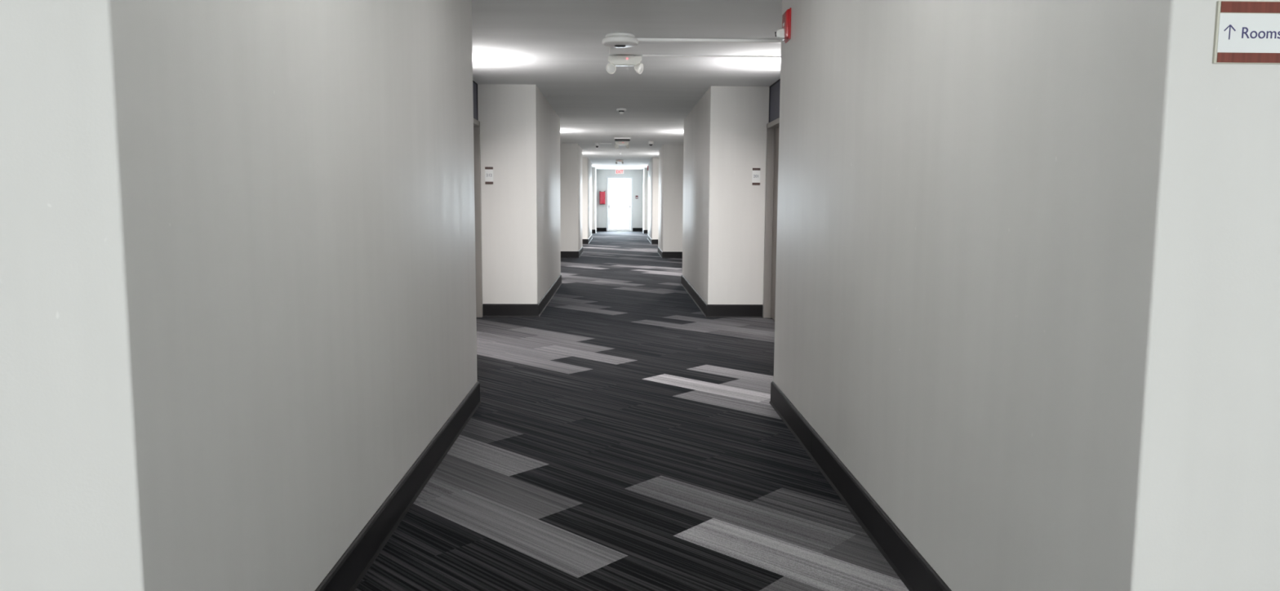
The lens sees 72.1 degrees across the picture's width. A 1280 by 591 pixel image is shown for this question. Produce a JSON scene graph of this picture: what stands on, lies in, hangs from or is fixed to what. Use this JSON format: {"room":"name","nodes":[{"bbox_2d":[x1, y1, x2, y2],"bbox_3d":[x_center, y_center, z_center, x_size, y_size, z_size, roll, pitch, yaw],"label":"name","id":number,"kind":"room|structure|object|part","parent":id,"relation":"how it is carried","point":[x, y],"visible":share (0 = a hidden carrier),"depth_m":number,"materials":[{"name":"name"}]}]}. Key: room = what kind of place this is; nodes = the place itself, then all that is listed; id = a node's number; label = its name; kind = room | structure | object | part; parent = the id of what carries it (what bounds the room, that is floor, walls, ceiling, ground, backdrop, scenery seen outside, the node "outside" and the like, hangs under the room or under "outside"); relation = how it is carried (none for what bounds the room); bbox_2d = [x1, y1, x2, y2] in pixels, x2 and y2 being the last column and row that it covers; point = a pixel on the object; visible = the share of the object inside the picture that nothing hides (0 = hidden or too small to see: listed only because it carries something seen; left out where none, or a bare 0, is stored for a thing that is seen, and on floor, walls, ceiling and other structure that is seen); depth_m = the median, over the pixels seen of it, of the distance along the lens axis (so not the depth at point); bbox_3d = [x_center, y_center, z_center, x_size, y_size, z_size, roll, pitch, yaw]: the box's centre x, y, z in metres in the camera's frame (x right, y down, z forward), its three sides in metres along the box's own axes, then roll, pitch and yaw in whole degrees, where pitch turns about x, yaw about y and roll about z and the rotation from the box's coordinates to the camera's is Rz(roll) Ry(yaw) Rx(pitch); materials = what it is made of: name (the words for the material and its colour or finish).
{"room":"hotel corridor","nodes":[
{"label":"hotel corridor","id":0,"kind":"room"},
{"bbox_2d":[0,0,596,590],"bbox_3d":[-2.703,-2.023,18.767,2.717,2.500,34.687,0,6,-1],"label":"wall","id":1,"kind":"structure","parent":0,"point":[237,267],"depth_m":2.03,"materials":[{"name":"paint"}]},
{"bbox_2d":[315,381,481,590],"bbox_3d":[-2.360,0.655,5.065,2.737,0.141,6.895,0,6,-1],"label":"baseboard","id":2,"kind":"structure","parent":1,"relation":"attached to","point":[350,569],"depth_m":3.45,"materials":[{"name":"plastic"}]},
{"bbox_2d":[472,80,482,317],"bbox_3d":[-1.787,-0.952,8.967,0.171,2.499,1.058,0,6,-1],"label":"door","id":3,"kind":"structure","parent":1,"relation":"in","point":[476,122],"depth_m":9.45,"materials":[{"name":"grey paint"}]},
{"bbox_3d":[-1.733,-1.999,8.854,0.018,0.371,1.036,0,6,-1],"label":"transom panel","id":4,"kind":"part","parent":3,"relation":"part of","materials":[{"name":"grey glass"}]},
{"bbox_3d":[-1.730,-1.999,8.854,0.028,0.393,1.058,0,6,-1],"label":"panel trim","id":5,"kind":"part","parent":3,"relation":"part of","materials":[{"name":"black"}]},
{"bbox_2d":[484,166,493,184],"bbox_3d":[-1.624,-1.293,9.475,0.088,0.186,0.008,0,6,-1],"label":"number plaque","id":6,"kind":"object","parent":1,"relation":"attached to","point":[488,170],"visible":1,"depth_m":9.47,"materials":[{"name":"white plastic"}]},
{"bbox_2d":[482,227,606,316],"bbox_3d":[-1.555,-1.269,22.797,1.014,0.141,26.502,0,6,-1],"label":"baseboard","id":7,"kind":"structure","parent":1,"relation":"attached to","point":[488,309],"depth_m":9.64,"materials":[{"name":"plastic"}]},
{"bbox_2d":[596,169,642,227],"bbox_3d":[-0.832,-3.882,35.962,1.869,2.500,0.200,0,6,-1],"label":"wall","id":8,"kind":"structure","parent":0,"point":[637,175],"depth_m":35.84,"materials":[{"name":"paint"}]},
{"bbox_2d":[599,190,604,204],"bbox_3d":[-1.527,-3.982,35.739,0.230,0.562,0.186,0,6,-1],"label":"fire extinguisher cabinet","id":9,"kind":"object","parent":8,"relation":"attached to","point":[602,194],"visible":1,"depth_m":35.66,"materials":[{"name":"red metal"}]},
{"bbox_3d":[-1.526,-3.950,35.670,0.196,0.390,0.020,0,6,-1],"label":"cabinet door","id":10,"kind":"part","parent":9,"relation":"part of","materials":[{"name":"red metal"}]},
{"bbox_2d":[606,176,632,231],"bbox_3d":[-0.832,-3.733,35.928,1.060,2.210,0.140,0,6,-1],"label":"door","id":11,"kind":"structure","parent":8,"relation":"in","point":[608,178],"depth_m":35.88,"materials":[{"name":"white metal"}]},
{"bbox_2d":[615,169,623,173],"bbox_3d":[-0.828,-5.027,35.712,0.350,0.170,0.048,0,6,-1],"label":"exit sign","id":12,"kind":"object","parent":8,"relation":"attached to","point":[617,171],"visible":1,"depth_m":35.69,"materials":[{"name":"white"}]},
{"bbox_2d":[471,0,782,169],"bbox_3d":[-0.263,-2.467,10.859,7.500,0.120,50.430,0,6,-1],"label":"ceiling","id":13,"kind":"structure","parent":0,"point":[557,46],"depth_m":7.68,"materials":[{"name":"paint"}]},
{"bbox_2d":[615,160,623,164],"bbox_3d":[-0.631,-4.101,27.011,0.254,0.127,0.106,0,6,-1],"label":"emergency light","id":14,"kind":"object","parent":13,"relation":"attached to","point":[617,161],"visible":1,"depth_m":26.98,"materials":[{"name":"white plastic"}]},
{"bbox_2d":[602,32,638,47],"bbox_3d":[-0.148,-1.897,6.562,0.268,0.084,0.268,0,6,-1],"label":"smoke detector","id":15,"kind":"object","parent":13,"relation":"attached to","point":[614,39],"visible":1,"depth_m":6.47,"materials":[{"name":"white plastic"}]},
{"bbox_2d":[616,108,626,114],"bbox_3d":[-0.249,-2.479,11.849,0.130,0.071,0.130,0,6,-1],"label":"ceiling detector","id":16,"kind":"object","parent":13,"relation":"attached to","point":[621,111],"visible":1,"depth_m":11.82,"materials":[{"name":"white plastic"}]},
{"bbox_2d":[614,141,629,148],"bbox_3d":[-0.373,-3.139,18.318,0.318,0.159,0.132,0,6,-1],"label":"emergency light","id":17,"kind":"object","parent":13,"relation":"attached to","point":[618,143],"visible":0.96,"depth_m":18.28,"materials":[{"name":"white plastic"}]},
{"bbox_2d":[613,137,631,141],"bbox_3d":[-0.347,-3.082,17.350,0.330,0.062,0.090,0,6,-1],"label":"ceiling box","id":18,"kind":"object","parent":13,"relation":"attached to","point":[616,139],"visible":1,"depth_m":17.35,"materials":[{"name":"white plastic"}]},
{"bbox_3d":[-0.348,-3.078,17.375,0.300,0.048,0.042,0,6,-1],"label":"plate","id":19,"kind":"part","parent":18,"relation":"part of","materials":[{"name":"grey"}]},
{"bbox_2d":[605,54,643,74],"bbox_3d":[-0.129,-1.956,7.455,0.318,0.159,0.132,0,6,-1],"label":"emergency light","id":20,"kind":"object","parent":13,"relation":"attached to","point":[618,60],"visible":1,"depth_m":7.42,"materials":[{"name":"white plastic"}]},
{"bbox_2d":[648,141,653,146],"bbox_3d":[0.228,-3.174,18.375,0.120,0.094,0.120,0,6,-1],"label":"ceiling detector","id":21,"kind":"object","parent":13,"relation":"attached to","point":[650,143],"visible":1,"depth_m":18.34,"materials":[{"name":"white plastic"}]},
{"bbox_2d":[635,37,781,43],"bbox_3d":[0.704,-1.938,6.699,1.490,0.022,0.042,0,6,-1],"label":"surface raceway","id":22,"kind":"object","parent":13,"relation":"attached to","point":[664,40],"visible":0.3,"depth_m":6.68,"materials":[{"name":"white plastic"}]},
{"bbox_2d":[642,54,780,57],"bbox_3d":[0.726,-2.024,7.445,1.410,0.012,0.022,0,6,-1],"label":"surface raceway","id":23,"kind":"object","parent":13,"relation":"attached to","point":[685,55],"visible":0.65,"depth_m":7.44,"materials":[{"name":"white plastic"}]},
{"bbox_2d":[354,231,908,590],"bbox_3d":[-0.279,0.070,11.200,7.200,0.001,50.260,0,6,-1],"label":"floor","id":24,"kind":"structure","parent":0,"point":[622,436],"depth_m":4.26,"materials":[{"name":"grey carpet"}]},
{"bbox_2d":[642,0,1279,590],"bbox_3d":[1.830,-2.010,18.880,2.614,2.500,34.687,0,6,-1],"label":"wall","id":25,"kind":"structure","parent":0,"point":[1027,277],"depth_m":2.16,"materials":[{"name":"paint"}]},
{"bbox_2d":[632,227,762,317],"bbox_3d":[0.535,-1.262,22.848,1.029,0.141,26.502,0,6,-1],"label":"baseboard","id":26,"kind":"structure","parent":25,"relation":"attached to","point":[708,310],"depth_m":9.70,"materials":[{"name":"plastic"}]},
{"bbox_2d":[751,168,760,185],"bbox_3d":[1.261,-1.291,9.546,0.088,0.186,0.008,0,6,-1],"label":"number plaque","id":27,"kind":"object","parent":25,"relation":"attached to","point":[756,171],"visible":1,"depth_m":9.54,"materials":[{"name":"white plastic"}]},
{"bbox_2d":[762,78,780,319],"bbox_3d":[1.460,-0.943,9.047,0.171,2.499,1.058,0,6,-1],"label":"door","id":28,"kind":"structure","parent":25,"relation":"in","point":[773,126],"depth_m":9.47,"materials":[{"name":"grey paint"}]},
{"bbox_3d":[1.414,-1.990,8.932,0.028,0.393,1.058,0,6,-1],"label":"panel trim","id":29,"kind":"part","parent":28,"relation":"part of","materials":[{"name":"black"}]},
{"bbox_3d":[1.417,-1.990,8.932,0.018,0.371,1.036,0,6,-1],"label":"transom panel","id":30,"kind":"part","parent":28,"relation":"part of","materials":[{"name":"grey glass"}]},
{"bbox_2d":[774,7,791,43],"bbox_3d":[0.824,-1.567,5.107,0.079,0.175,0.137,0,6,-1],"label":"fire alarm strobe","id":31,"kind":"object","parent":25,"relation":"attached to","point":[784,33],"visible":1,"depth_m":5.07,"materials":[{"name":"red plastic"}]},
{"bbox_3d":[0.860,-1.567,5.108,0.008,0.175,0.137,0,6,-1],"label":"plate","id":32,"kind":"part","parent":31,"relation":"part of","materials":[{"name":"red plastic"}]},
{"bbox_2d":[768,381,951,590],"bbox_3d":[2.153,0.668,5.177,2.634,0.141,6.895,0,6,-1],"label":"baseboard","id":33,"kind":"structure","parent":25,"relation":"attached to","point":[911,567],"depth_m":3.48,"materials":[{"name":"plastic"}]},
{"bbox_2d":[1212,0,1279,64],"bbox_3d":[1.209,-0.470,1.577,0.360,0.109,0.008,0,6,-1],"label":"direction sign","id":34,"kind":"object","parent":25,"relation":"attached to","point":[1246,32],"visible":1,"depth_m":1.57,"materials":[{"name":"beige plastic"}]},
{"label":"outside","id":35,"kind":"structure","parent":0,"visible":0},
{"bbox_2d":[609,217,629,229],"bbox_3d":[-1.256,-4.193,51.010,24.000,0.100,29.800,0,6,-1],"label":"ground","id":36,"kind":"structure","parent":35,"point":[615,223],"depth_m":48.97,"materials":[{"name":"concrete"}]}
]}

